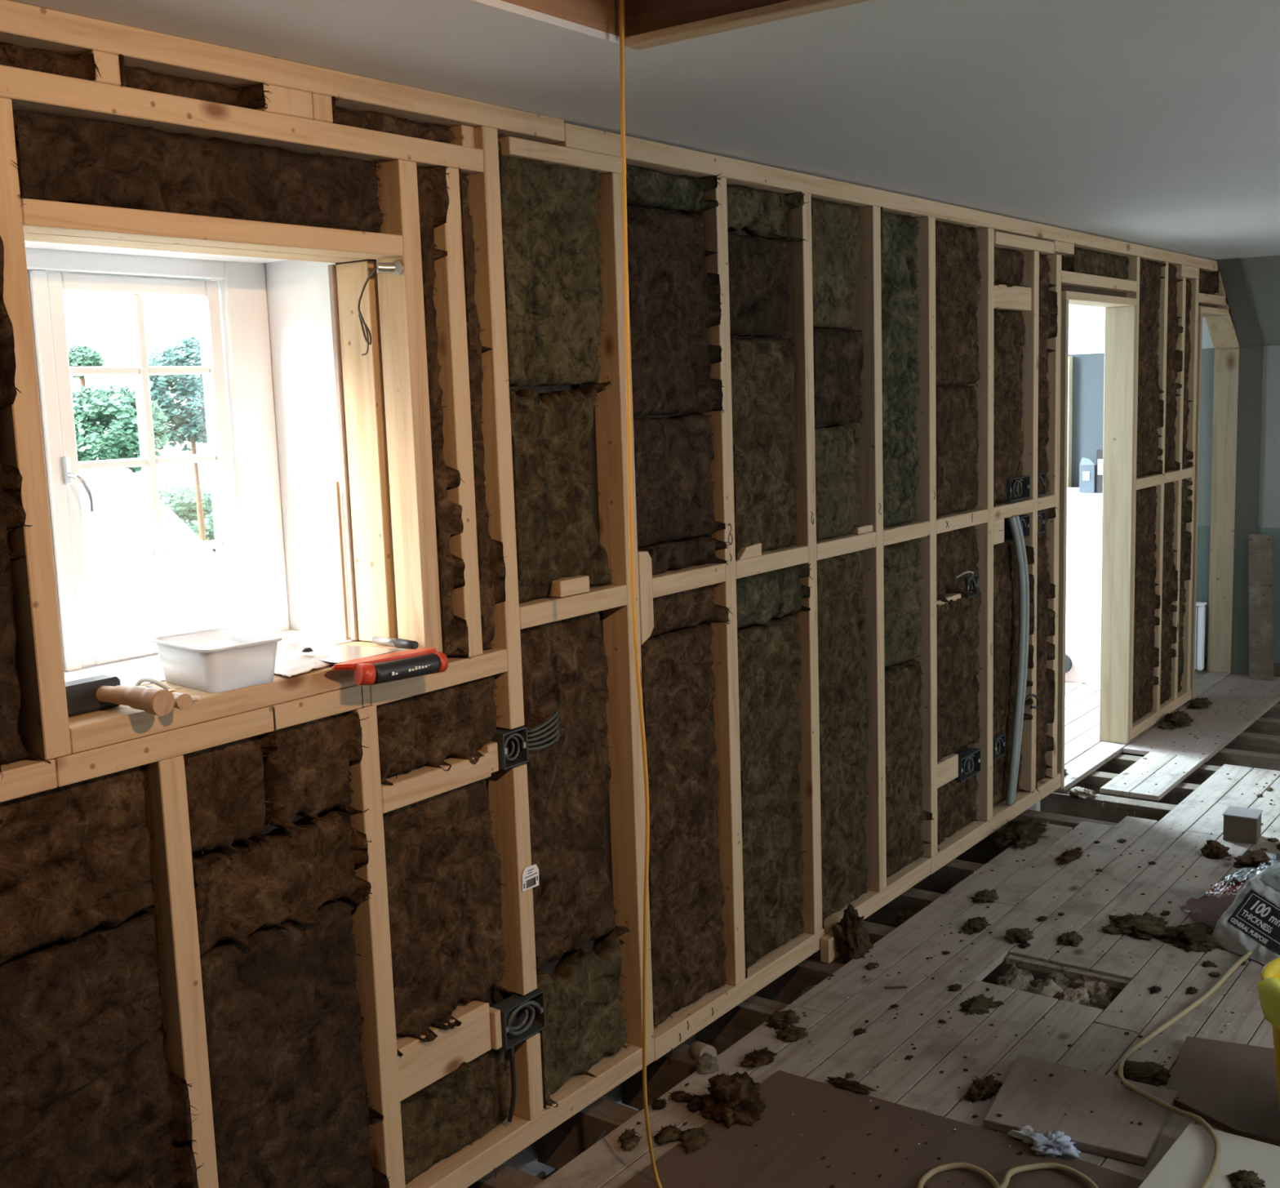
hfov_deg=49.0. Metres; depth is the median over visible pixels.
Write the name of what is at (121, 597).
house
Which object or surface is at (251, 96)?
insulation batt
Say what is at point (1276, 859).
plastic wrapper
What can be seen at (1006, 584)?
insulation batt
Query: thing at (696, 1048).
pipe offcut
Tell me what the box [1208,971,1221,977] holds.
clump
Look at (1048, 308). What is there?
insulation batt
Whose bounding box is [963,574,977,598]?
box
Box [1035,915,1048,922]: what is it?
clump
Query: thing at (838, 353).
insulation batt
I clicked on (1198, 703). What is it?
clump
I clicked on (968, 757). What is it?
box
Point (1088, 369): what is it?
wall
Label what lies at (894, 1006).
clump
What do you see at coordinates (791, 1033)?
clump
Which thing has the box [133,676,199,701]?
strap
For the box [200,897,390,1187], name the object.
insulation batt
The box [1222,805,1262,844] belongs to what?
cardboard box
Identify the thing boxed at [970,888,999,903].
clump
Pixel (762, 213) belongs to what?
insulation batt
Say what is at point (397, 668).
print
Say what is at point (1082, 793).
clump
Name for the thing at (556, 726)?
cable
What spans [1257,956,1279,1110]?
tub
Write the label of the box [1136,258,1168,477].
insulation batt
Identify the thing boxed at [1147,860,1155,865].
clump
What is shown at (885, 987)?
twig
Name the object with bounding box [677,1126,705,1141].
clump
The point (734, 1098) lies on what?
clump
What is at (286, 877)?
insulation batt
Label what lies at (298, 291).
wall
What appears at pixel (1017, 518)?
cable
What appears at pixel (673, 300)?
insulation batt
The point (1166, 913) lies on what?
clump
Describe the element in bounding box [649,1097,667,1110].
clump
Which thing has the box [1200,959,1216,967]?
clump
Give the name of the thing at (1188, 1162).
board
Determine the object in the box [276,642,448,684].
saw
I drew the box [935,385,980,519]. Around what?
insulation batt
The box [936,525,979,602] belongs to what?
insulation batt
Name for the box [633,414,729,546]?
insulation batt
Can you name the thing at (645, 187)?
insulation batt
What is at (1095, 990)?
lump
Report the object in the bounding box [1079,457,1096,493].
carton
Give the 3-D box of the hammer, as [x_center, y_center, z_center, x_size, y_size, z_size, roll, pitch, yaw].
[-0.822,0.164,2.152,0.176,0.048,0.132,4,10,36]
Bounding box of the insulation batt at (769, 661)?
[737,613,806,977]
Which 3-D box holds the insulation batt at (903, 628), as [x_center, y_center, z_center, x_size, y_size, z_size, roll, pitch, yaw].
[0.797,0.025,4.364,0.101,0.404,0.326,4,10,36]
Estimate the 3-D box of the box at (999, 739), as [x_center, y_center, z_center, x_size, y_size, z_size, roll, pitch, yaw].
[1.278,0.548,5.062,0.045,0.077,0.095,4,10,36]
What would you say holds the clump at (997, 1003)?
on the floor
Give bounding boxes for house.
[78,468,221,642]
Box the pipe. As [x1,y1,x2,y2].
[1065,653,1071,672]
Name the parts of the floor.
panel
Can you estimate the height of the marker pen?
0.017 m
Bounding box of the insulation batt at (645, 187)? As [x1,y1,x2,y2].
[626,164,723,213]
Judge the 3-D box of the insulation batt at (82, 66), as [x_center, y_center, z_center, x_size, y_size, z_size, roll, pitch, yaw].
[-0.913,-0.756,1.962,0.097,0.048,0.303,4,10,36]
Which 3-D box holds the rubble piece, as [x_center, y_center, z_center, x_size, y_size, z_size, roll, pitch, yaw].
[0.159,1.117,3.357,0.061,0.034,0.059,-2,8,-3]
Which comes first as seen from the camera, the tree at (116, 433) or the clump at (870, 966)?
the clump at (870, 966)
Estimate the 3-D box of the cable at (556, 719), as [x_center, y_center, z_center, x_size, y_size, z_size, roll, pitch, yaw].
[-0.202,0.280,2.981,0.030,0.025,0.145,2,9,29]
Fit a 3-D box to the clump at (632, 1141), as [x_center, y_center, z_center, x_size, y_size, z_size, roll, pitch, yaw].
[-0.021,1.174,3.020,0.044,0.018,0.067,4,10,36]
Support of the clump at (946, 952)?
on the floor
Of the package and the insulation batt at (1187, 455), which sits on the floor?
the package
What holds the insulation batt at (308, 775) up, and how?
in the frame
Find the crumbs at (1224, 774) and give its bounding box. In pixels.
[792,773,1279,1146]
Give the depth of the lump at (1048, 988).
3.79 m
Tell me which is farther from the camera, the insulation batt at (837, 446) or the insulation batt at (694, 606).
the insulation batt at (837, 446)
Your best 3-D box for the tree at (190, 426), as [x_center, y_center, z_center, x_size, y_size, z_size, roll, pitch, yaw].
[-5.730,-0.563,18.335,1.242,5.573,1.243,-1,8,7]
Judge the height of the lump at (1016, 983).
0.079 m
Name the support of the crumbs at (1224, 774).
on the floor
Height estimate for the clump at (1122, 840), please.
0.010 m
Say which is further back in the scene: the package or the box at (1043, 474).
the box at (1043, 474)
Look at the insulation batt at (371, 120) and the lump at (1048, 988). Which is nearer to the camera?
the insulation batt at (371, 120)
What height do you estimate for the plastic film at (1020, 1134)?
0.020 m
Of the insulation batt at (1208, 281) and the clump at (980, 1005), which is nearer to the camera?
the clump at (980, 1005)
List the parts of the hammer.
hammer handle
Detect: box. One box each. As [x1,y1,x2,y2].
[489,988,545,1050]
[492,725,528,769]
[955,746,980,782]
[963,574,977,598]
[992,732,1005,759]
[1004,475,1030,501]
[1004,514,1030,539]
[1037,472,1045,495]
[1037,511,1045,533]
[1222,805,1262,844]
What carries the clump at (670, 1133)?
on the floor
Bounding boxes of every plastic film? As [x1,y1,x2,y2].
[1006,1124,1044,1144]
[1025,1129,1081,1159]
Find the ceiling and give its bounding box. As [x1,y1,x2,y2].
[11,0,1279,354]
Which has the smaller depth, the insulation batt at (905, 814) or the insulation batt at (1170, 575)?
the insulation batt at (905, 814)
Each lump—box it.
[995,963,1034,987]
[1000,973,1027,991]
[1026,977,1063,997]
[1033,970,1073,990]
[1052,991,1069,1001]
[1060,986,1090,1005]
[1069,975,1087,989]
[1080,980,1114,1002]
[1087,998,1111,1011]
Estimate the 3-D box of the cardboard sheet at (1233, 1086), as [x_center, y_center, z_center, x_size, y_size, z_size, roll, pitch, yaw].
[1.582,1.127,3.009,0.885,0.017,0.440,4,10,36]
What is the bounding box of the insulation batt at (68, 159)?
[11,110,388,232]
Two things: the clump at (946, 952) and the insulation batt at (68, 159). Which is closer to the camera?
the insulation batt at (68, 159)
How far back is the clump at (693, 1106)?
3.16 m
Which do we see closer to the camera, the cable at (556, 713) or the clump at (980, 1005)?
the cable at (556, 713)
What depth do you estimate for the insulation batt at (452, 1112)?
2.85 m
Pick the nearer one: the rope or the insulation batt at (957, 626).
the rope
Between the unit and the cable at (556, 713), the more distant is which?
the unit
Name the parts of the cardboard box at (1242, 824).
lid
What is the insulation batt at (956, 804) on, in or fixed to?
attached to the frame
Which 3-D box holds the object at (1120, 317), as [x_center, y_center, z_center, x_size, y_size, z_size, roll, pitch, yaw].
[1.840,-0.244,5.801,0.127,1.936,0.853,4,10,36]
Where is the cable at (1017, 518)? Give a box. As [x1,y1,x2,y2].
[1013,514,1029,804]
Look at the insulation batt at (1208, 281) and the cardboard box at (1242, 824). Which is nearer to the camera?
the cardboard box at (1242, 824)
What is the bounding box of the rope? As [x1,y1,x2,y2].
[618,0,662,1187]
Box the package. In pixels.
[1177,862,1279,964]
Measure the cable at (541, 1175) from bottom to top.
0.039 m
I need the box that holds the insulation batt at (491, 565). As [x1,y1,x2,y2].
[458,167,506,648]
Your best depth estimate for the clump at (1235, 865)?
4.61 m
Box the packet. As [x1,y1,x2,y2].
[274,648,336,677]
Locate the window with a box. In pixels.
[25,247,289,672]
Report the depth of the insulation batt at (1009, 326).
4.96 m
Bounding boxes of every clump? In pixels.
[614,1128,638,1142]
[619,1133,642,1151]
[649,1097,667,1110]
[651,1123,684,1146]
[667,1089,693,1102]
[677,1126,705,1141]
[679,1130,711,1154]
[684,1093,706,1105]
[685,1101,703,1111]
[698,1108,711,1119]
[700,1069,765,1128]
[737,1046,777,1066]
[764,1008,800,1030]
[773,1024,808,1042]
[826,1075,876,1094]
[830,903,873,959]
[844,1070,856,1079]
[853,1026,866,1035]
[864,961,879,970]
[885,907,916,927]
[890,1004,898,1008]
[904,1054,914,1060]
[937,1018,946,1023]
[942,950,950,955]
[947,983,961,991]
[958,992,996,1015]
[960,915,991,934]
[963,1073,1002,1102]
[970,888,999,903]
[991,816,1051,852]
[992,1000,1004,1006]
[1004,927,1035,944]
[1017,942,1030,949]
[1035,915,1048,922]
[1054,844,1084,865]
[1055,930,1084,946]
[1066,786,1097,799]
[1097,910,1168,940]
[1112,1058,1170,1086]
[1115,838,1126,843]
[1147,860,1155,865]
[1147,984,1162,993]
[1156,707,1194,729]
[1159,910,1171,916]
[1160,920,1221,952]
[1184,986,1199,995]
[1186,696,1213,709]
[1200,838,1231,858]
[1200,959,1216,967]
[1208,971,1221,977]
[1226,1168,1265,1187]
[1230,848,1270,868]
[1232,863,1241,868]
[1266,786,1274,791]
[1266,836,1279,841]
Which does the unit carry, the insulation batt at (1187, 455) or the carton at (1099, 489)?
the carton at (1099, 489)
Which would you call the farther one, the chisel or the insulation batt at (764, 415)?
the insulation batt at (764, 415)
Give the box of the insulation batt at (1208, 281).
[1199,268,1219,295]
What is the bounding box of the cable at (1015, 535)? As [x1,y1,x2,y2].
[1005,515,1026,805]
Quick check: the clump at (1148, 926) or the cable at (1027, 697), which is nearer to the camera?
the clump at (1148, 926)
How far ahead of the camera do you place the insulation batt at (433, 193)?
2.68 m
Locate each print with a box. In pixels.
[391,663,431,675]
[523,868,537,888]
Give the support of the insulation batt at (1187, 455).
attached to the frame
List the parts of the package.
printed panel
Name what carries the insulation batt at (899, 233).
attached to the frame
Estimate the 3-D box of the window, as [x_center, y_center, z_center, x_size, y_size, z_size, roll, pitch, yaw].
[-0.968,-0.233,2.568,0.090,0.769,0.754,4,10,36]
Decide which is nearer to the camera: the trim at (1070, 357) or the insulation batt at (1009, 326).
the insulation batt at (1009, 326)
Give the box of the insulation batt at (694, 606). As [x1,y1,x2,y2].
[648,584,733,638]
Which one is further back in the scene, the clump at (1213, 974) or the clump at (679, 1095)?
the clump at (1213, 974)
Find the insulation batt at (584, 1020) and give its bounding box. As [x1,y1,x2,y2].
[513,922,632,1109]
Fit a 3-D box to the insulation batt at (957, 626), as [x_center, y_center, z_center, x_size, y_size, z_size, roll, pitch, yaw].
[1.046,0.271,4.741,0.099,0.558,0.419,3,10,33]
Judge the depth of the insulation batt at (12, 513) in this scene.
2.01 m
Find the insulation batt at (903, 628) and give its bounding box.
[883,533,930,666]
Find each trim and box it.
[501,0,870,49]
[1066,355,1072,487]
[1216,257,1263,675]
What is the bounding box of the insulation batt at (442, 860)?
[382,777,515,1059]
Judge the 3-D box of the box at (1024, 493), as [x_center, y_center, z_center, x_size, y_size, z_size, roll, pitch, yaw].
[1.353,-0.382,5.075,0.045,0.080,0.188,4,10,36]
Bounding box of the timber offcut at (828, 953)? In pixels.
[820,930,841,963]
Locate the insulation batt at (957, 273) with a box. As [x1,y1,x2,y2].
[935,220,982,386]
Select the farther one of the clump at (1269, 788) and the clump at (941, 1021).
the clump at (1269, 788)
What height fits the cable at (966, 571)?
0.041 m
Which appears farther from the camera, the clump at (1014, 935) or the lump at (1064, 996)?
the clump at (1014, 935)
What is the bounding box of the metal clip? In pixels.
[302,647,313,652]
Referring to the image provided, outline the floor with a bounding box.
[466,669,1279,1187]
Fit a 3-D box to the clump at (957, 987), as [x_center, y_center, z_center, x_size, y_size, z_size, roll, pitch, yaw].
[0.842,1.050,3.758,0.040,0.010,0.053,4,10,36]
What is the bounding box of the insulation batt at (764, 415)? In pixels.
[730,333,799,560]
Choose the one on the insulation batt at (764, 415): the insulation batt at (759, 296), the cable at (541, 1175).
the insulation batt at (759, 296)
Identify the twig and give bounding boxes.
[884,985,906,988]
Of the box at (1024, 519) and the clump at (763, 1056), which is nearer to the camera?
the clump at (763, 1056)
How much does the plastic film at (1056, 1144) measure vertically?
0.032 m
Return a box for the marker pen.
[371,635,418,648]
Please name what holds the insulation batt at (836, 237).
on the insulation batt at (838, 353)
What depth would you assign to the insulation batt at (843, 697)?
4.09 m
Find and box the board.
[1138,1123,1279,1187]
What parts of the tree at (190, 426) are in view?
crown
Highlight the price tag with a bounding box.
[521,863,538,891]
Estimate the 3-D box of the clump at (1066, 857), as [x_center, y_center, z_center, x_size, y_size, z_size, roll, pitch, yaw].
[1.460,0.881,4.765,0.071,0.022,0.216,4,10,36]
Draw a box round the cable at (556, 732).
[527,726,559,746]
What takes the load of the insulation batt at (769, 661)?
attached to the frame
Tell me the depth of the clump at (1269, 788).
5.46 m
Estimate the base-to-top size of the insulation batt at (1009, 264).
0.148 m
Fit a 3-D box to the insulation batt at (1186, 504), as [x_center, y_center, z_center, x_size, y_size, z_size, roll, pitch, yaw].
[2.615,-0.029,6.832,0.100,1.073,0.188,4,10,36]
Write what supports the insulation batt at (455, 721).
attached to the frame
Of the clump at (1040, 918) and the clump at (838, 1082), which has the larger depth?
the clump at (1040, 918)
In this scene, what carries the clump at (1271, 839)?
on the floor
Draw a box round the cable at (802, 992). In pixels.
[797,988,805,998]
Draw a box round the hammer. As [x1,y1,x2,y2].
[65,674,174,716]
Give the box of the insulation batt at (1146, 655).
[1132,485,1161,722]
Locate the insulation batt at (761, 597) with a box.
[736,563,813,628]
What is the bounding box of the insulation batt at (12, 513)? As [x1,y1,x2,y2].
[0,235,51,779]
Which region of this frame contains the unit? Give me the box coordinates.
[1065,487,1102,684]
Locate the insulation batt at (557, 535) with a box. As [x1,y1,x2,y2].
[509,380,613,604]
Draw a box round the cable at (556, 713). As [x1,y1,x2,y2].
[527,710,558,733]
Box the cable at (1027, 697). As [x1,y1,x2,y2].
[1025,693,1039,708]
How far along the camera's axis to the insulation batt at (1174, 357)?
6.50 m
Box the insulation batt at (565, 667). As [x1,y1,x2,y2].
[520,611,622,981]
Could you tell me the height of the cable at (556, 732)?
0.023 m
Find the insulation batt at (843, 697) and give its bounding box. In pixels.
[816,550,872,928]
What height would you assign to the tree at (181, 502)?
3.618 m
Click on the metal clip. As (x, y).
(305, 649)
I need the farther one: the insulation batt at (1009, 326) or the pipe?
the pipe
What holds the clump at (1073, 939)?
on the floor
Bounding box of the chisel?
[146,685,192,710]
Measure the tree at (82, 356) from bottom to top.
5.461 m
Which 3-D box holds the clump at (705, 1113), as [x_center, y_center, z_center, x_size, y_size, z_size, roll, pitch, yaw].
[0.170,1.152,3.142,0.065,0.015,0.080,4,10,36]
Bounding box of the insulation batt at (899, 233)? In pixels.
[880,206,919,527]
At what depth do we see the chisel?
2.17 m
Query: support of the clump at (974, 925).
on the floor
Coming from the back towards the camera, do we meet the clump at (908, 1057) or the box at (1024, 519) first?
the box at (1024, 519)
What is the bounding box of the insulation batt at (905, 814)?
[884,659,933,877]
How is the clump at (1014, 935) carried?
on the floor
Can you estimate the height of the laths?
0.032 m
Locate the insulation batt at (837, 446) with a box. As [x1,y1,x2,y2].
[814,424,863,543]
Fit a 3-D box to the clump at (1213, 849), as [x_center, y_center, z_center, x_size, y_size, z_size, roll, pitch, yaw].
[1.941,0.853,4.737,0.106,0.055,0.118,4,10,36]
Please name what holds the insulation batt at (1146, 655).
attached to the frame
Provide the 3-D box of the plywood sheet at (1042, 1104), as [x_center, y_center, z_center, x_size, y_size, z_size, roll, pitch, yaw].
[0.966,1.134,3.102,0.360,0.019,0.331,3,9,32]
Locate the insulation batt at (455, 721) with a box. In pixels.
[376,675,502,785]
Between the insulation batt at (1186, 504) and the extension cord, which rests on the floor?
the extension cord
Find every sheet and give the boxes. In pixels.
[619,1070,1143,1187]
[983,1054,1177,1165]
[1165,1035,1279,1146]
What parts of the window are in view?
handle, handle lever, frame, frame, sash rail, sash rail, frame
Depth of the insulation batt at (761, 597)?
3.72 m
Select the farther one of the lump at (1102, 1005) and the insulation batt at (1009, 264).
the insulation batt at (1009, 264)
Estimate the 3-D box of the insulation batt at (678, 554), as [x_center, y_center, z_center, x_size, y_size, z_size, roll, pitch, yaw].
[0.093,-0.093,3.390,0.101,0.086,0.335,4,10,36]
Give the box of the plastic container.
[151,626,282,692]
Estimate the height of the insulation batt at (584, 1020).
0.333 m
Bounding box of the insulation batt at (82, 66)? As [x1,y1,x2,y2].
[0,41,101,80]
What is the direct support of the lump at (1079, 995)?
in the floor
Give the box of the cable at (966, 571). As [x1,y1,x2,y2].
[955,570,973,579]
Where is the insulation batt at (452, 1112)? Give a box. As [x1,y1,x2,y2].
[400,1048,511,1184]
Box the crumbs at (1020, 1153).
[636,684,1279,1187]
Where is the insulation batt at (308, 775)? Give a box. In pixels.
[262,711,368,830]
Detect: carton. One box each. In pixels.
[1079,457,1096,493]
[1095,448,1102,493]
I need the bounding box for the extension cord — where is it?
[1117,950,1252,1187]
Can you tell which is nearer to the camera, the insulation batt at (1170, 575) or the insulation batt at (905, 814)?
the insulation batt at (905, 814)
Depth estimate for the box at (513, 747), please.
2.90 m
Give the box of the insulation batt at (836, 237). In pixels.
[811,197,862,328]
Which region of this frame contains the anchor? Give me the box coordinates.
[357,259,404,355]
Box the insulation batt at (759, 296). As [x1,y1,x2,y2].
[728,232,794,337]
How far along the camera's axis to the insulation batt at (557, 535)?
2.99 m
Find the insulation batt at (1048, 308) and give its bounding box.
[1037,252,1057,493]
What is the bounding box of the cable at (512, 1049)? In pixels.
[507,1046,515,1122]
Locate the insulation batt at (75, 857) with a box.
[0,765,157,965]
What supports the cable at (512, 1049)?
hanging from the box at (517, 1026)
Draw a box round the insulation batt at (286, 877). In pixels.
[191,808,372,956]
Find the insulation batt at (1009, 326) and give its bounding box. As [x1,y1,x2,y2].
[993,306,1026,506]
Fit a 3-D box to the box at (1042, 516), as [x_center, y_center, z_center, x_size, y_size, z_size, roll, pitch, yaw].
[1.477,-0.267,5.254,0.045,0.078,0.100,4,10,36]
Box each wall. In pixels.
[263,258,1039,1176]
[1068,345,1279,676]
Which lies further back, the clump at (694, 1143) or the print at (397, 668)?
the clump at (694, 1143)
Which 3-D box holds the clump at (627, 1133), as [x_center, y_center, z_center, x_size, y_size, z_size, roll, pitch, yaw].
[-0.028,1.171,3.047,0.038,0.017,0.063,4,10,36]
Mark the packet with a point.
(289, 664)
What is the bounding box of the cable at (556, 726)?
[527,720,559,742]
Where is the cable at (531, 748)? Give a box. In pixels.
[528,734,559,751]
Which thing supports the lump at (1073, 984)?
on the lump at (1095, 990)
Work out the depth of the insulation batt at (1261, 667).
7.42 m
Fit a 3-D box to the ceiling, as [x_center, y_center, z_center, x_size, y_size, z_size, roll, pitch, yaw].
[0.763,-1.163,3.297,6.200,1.035,9.450,4,10,36]
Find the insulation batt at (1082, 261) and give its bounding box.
[1061,244,1128,279]
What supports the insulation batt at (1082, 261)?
attached to the frame
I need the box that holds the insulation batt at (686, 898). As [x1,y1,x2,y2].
[640,622,728,1027]
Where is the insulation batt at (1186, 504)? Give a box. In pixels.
[1177,478,1192,693]
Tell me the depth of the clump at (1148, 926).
4.10 m
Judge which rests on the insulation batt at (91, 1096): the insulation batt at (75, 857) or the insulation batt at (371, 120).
the insulation batt at (75, 857)
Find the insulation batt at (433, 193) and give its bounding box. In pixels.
[416,165,471,667]
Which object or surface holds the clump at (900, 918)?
on the floor
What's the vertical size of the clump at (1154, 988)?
0.009 m
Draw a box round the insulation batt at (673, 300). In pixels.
[626,198,724,416]
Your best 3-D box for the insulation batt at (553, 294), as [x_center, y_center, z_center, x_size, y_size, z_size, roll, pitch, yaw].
[-0.190,-0.683,2.946,0.104,0.494,0.382,4,10,36]
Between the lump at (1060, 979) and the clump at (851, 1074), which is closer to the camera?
the clump at (851, 1074)
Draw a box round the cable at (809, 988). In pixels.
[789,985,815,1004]
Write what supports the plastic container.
on the frame
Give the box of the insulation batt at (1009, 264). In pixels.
[994,246,1028,287]
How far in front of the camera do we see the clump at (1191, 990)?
3.69 m
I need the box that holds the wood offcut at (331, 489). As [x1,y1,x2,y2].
[321,480,349,639]
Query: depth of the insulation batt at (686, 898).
3.45 m
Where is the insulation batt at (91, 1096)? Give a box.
[0,910,203,1187]
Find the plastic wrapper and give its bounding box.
[1268,853,1279,865]
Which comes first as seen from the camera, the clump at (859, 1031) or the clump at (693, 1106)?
the clump at (693, 1106)
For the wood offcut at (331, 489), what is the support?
on the frame
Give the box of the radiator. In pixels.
[1194,601,1206,671]
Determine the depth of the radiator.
7.60 m
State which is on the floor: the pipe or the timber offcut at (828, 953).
the timber offcut at (828, 953)
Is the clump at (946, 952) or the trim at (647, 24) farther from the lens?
the clump at (946, 952)
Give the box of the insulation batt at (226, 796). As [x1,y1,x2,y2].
[182,731,277,857]
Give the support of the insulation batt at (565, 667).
attached to the frame
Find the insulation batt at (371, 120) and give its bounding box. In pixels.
[331,94,457,143]
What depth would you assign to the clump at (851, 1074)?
3.30 m
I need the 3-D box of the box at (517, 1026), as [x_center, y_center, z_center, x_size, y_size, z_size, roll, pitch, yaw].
[-0.259,0.896,2.971,0.046,0.084,0.126,4,10,36]
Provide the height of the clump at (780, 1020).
0.024 m
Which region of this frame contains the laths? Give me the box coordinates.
[1005,954,1130,987]
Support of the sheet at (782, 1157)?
on the floor
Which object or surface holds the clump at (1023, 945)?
on the floor
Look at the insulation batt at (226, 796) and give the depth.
2.35 m
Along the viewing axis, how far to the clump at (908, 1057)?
3.38 m
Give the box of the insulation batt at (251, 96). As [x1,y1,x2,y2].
[118,53,272,111]
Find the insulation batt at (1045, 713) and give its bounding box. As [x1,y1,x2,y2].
[1035,506,1057,792]
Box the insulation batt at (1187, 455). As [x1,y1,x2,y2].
[1182,279,1194,469]
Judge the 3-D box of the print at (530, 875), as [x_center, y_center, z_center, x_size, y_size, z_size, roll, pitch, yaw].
[-0.230,0.597,2.952,0.001,0.035,0.045,4,10,36]
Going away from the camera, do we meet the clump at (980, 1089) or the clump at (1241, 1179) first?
the clump at (1241, 1179)
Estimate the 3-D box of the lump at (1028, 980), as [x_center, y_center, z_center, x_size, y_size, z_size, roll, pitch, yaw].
[1.043,1.074,3.887,0.112,0.078,0.128,4,10,36]
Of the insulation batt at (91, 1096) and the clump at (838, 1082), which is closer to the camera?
the insulation batt at (91, 1096)
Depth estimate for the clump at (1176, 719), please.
6.51 m
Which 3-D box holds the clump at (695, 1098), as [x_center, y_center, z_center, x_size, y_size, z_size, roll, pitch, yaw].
[0.138,1.146,3.187,0.071,0.017,0.062,-4,8,-16]
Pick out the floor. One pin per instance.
(1249, 751)
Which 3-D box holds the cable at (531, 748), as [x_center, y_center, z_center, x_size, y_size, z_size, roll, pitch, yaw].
[-0.201,0.309,2.985,0.030,0.025,0.145,2,9,29]
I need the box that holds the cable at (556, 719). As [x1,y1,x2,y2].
[527,715,559,737]
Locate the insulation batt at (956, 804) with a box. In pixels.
[937,764,978,850]
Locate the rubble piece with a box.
[693,1053,719,1074]
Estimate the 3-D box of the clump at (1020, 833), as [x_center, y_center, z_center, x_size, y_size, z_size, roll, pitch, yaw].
[1.358,0.832,4.990,0.180,0.064,0.356,4,10,36]
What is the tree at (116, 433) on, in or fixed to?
on the ground
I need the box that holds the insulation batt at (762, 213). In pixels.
[726,184,808,241]
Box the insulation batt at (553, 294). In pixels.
[497,133,606,386]
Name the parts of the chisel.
handle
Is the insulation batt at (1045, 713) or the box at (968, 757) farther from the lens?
the insulation batt at (1045, 713)
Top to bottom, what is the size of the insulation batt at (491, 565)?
0.955 m
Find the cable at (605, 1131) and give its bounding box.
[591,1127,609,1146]
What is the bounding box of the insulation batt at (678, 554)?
[637,533,731,574]
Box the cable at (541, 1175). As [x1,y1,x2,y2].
[535,1171,546,1179]
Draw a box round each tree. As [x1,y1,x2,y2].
[67,344,106,386]
[71,382,170,472]
[147,334,208,541]
[157,482,216,553]
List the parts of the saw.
saw blade, saw handle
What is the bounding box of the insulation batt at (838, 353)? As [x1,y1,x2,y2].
[813,326,864,427]
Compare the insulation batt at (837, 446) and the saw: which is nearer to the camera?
the saw
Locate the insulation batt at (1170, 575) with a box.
[1160,481,1180,704]
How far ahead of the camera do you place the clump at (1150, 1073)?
3.24 m
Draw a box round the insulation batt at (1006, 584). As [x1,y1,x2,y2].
[992,536,1036,806]
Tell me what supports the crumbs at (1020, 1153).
on the floor
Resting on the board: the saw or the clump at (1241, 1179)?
the clump at (1241, 1179)
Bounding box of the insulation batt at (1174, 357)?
[1164,263,1183,471]
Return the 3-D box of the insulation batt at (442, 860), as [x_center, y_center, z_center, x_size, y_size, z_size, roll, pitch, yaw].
[-0.393,0.621,2.797,0.102,0.488,0.366,4,10,36]
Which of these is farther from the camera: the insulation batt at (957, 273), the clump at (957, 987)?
the insulation batt at (957, 273)
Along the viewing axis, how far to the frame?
2.79 m
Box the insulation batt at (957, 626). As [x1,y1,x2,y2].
[936,587,982,761]
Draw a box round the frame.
[0,0,1234,1187]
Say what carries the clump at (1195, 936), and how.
on the floor
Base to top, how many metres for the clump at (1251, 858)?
0.038 m
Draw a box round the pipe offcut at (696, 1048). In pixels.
[688,1040,716,1057]

